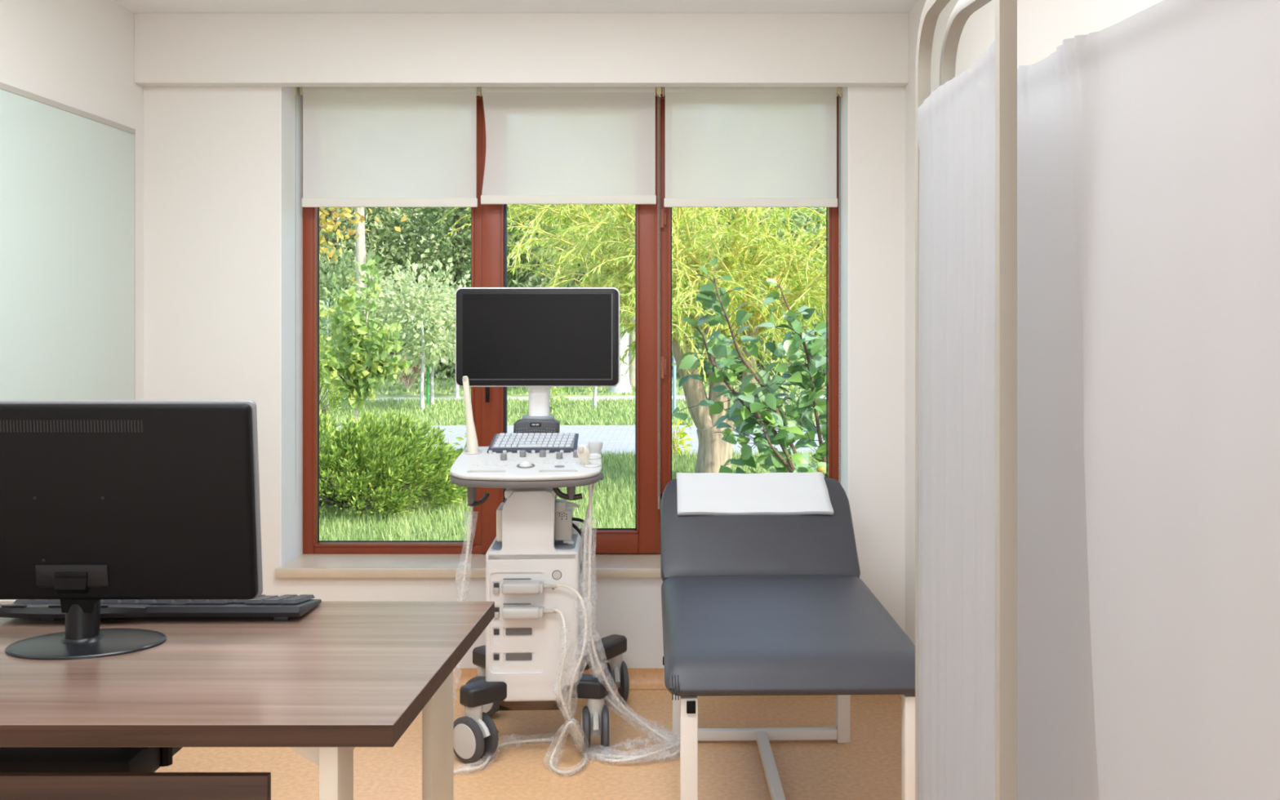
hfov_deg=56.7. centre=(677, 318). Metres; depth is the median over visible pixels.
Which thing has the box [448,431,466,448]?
plant
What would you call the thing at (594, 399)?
sapling
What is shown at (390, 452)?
juniper shrub
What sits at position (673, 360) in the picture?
post
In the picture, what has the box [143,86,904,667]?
wall
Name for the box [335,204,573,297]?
tree
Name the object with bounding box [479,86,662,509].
roller blind
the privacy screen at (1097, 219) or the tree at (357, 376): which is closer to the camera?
the privacy screen at (1097, 219)
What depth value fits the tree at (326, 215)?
32.35 m
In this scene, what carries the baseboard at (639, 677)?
attached to the wall at (211, 154)
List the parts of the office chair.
armrest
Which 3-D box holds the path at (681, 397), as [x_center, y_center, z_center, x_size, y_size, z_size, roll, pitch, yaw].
[-5.000,1.494,21.600,50.000,0.001,7.600,0,0,0]
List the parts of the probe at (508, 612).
handle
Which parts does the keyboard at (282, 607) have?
media panel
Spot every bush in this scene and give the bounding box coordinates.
[388,348,435,389]
[671,257,826,477]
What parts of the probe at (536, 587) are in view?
handle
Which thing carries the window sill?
attached to the wall at (211, 154)
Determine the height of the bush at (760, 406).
1.798 m
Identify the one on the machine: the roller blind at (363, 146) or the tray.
the tray
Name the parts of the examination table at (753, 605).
leg, leg, backrest, seat, leg, leg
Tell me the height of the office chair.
0.940 m
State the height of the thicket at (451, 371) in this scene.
3.914 m
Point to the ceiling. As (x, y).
(134, 6)
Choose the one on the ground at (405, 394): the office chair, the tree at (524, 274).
the tree at (524, 274)
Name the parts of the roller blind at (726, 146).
bead chain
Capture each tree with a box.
[319,207,382,288]
[319,207,385,275]
[319,207,406,281]
[319,207,466,321]
[319,231,399,358]
[319,254,410,420]
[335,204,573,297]
[337,207,519,292]
[350,253,470,410]
[355,207,366,344]
[416,208,576,294]
[431,204,735,287]
[435,204,739,393]
[467,204,826,473]
[506,204,772,386]
[560,207,769,370]
[690,207,826,333]
[752,207,826,277]
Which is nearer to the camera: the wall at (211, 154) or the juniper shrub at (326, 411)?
the wall at (211, 154)
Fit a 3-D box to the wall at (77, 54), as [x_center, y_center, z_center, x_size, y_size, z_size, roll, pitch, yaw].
[-2.136,0.128,1.490,0.200,2.545,6.780,0,0,0]
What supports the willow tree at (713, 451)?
on the ground at (405, 394)
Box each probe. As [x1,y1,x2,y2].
[453,375,554,773]
[501,441,679,773]
[501,444,679,758]
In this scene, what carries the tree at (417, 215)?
on the ground at (405, 394)
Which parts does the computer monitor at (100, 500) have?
tilt arm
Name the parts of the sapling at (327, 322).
crown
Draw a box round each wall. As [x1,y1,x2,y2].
[0,0,143,601]
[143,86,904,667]
[904,0,1163,644]
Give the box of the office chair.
[0,746,182,772]
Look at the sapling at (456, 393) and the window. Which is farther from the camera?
the sapling at (456, 393)
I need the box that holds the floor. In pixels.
[154,688,902,799]
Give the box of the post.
[672,356,675,416]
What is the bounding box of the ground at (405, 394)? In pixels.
[319,356,820,540]
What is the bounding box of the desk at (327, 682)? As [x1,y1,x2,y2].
[0,601,494,799]
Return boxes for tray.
[491,533,577,550]
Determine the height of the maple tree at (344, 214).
4.211 m
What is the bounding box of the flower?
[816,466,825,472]
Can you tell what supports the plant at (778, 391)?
on the ground at (405, 394)
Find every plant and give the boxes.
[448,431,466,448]
[549,386,570,413]
[671,418,693,457]
[755,360,826,413]
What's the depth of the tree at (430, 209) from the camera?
40.96 m
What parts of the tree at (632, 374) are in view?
crown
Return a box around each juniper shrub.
[319,333,343,413]
[319,395,341,476]
[319,408,467,522]
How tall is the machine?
1.504 m
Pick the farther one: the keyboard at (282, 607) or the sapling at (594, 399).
the sapling at (594, 399)
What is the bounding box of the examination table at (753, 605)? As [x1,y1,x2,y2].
[660,477,915,799]
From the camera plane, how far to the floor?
3.73 m
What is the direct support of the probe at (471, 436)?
attached to the machine
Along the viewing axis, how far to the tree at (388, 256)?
32.79 m
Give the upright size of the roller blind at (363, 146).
1.690 m
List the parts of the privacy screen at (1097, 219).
frame, frame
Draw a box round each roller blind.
[293,86,479,483]
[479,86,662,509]
[662,86,842,483]
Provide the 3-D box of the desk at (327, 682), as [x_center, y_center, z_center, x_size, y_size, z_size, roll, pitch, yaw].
[-1.196,1.025,2.312,1.549,0.750,0.828,0,0,0]
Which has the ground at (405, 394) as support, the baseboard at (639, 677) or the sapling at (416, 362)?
the sapling at (416, 362)
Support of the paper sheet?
on the examination table at (753, 605)
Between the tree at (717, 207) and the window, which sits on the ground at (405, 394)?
the tree at (717, 207)
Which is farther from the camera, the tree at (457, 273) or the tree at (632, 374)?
the tree at (457, 273)
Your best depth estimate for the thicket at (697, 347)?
29.50 m
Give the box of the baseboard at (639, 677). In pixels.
[453,667,666,688]
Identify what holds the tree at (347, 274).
on the ground at (405, 394)
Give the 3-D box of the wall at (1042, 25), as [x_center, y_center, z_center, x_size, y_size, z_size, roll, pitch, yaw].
[0.966,0.128,1.490,0.200,2.545,6.780,0,0,0]
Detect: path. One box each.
[320,394,826,404]
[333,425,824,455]
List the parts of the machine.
hook post, arm, arm, brake lever, lever, lever, knob, knob, monitor arm, knob, knob, hook post, knob, arm, arm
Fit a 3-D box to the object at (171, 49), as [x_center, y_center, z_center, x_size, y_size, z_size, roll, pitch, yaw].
[-0.585,-1.014,4.480,2.902,0.262,0.080,0,0,0]
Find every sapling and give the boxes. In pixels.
[319,273,390,410]
[370,271,465,405]
[399,275,466,398]
[569,355,621,407]
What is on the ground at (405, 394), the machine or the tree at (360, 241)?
the tree at (360, 241)
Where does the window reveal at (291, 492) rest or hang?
attached to the wall at (211, 154)
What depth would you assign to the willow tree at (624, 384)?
23.82 m
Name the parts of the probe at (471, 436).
handle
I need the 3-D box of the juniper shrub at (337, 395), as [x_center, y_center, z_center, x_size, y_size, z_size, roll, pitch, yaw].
[-5.551,0.860,18.017,1.032,1.264,0.922,0,0,0]
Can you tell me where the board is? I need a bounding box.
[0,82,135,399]
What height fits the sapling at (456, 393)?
2.322 m
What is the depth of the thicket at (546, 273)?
30.07 m
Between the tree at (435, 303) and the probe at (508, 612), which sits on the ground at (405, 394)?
the tree at (435, 303)
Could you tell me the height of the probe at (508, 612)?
0.994 m
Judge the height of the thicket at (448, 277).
3.689 m
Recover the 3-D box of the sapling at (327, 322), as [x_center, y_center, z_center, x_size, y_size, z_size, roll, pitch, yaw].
[-5.484,0.398,18.820,2.143,2.210,1.840,0,0,-30]
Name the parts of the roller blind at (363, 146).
bead chain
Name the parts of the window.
handle, sash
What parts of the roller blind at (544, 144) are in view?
bead chain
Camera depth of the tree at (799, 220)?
31.17 m
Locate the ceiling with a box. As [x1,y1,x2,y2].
[111,0,918,13]
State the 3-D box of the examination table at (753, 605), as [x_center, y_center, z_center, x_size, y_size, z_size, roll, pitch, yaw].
[0.283,0.982,3.540,0.665,0.837,1.387,0,0,-1]
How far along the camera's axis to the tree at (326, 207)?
40.26 m
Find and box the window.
[302,86,839,553]
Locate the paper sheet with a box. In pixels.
[676,471,833,515]
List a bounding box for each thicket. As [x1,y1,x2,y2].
[366,270,449,377]
[397,262,469,379]
[511,271,586,287]
[671,277,822,380]
[738,262,826,377]
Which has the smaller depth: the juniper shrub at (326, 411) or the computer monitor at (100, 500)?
the computer monitor at (100, 500)
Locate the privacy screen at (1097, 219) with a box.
[915,0,1279,799]
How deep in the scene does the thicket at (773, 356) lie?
27.50 m
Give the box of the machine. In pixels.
[449,287,629,764]
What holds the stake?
on the ground at (405, 394)
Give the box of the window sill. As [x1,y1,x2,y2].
[275,553,661,577]
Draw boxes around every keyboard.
[0,594,321,621]
[487,432,578,453]
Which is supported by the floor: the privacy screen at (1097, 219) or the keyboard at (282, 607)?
the privacy screen at (1097, 219)
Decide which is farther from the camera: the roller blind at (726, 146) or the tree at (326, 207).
the tree at (326, 207)
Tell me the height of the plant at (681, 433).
0.540 m
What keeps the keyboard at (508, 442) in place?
on the machine
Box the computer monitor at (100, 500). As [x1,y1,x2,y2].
[0,400,262,660]
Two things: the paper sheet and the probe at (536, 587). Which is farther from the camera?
the paper sheet
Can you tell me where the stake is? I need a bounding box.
[426,364,429,406]
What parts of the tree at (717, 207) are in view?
crown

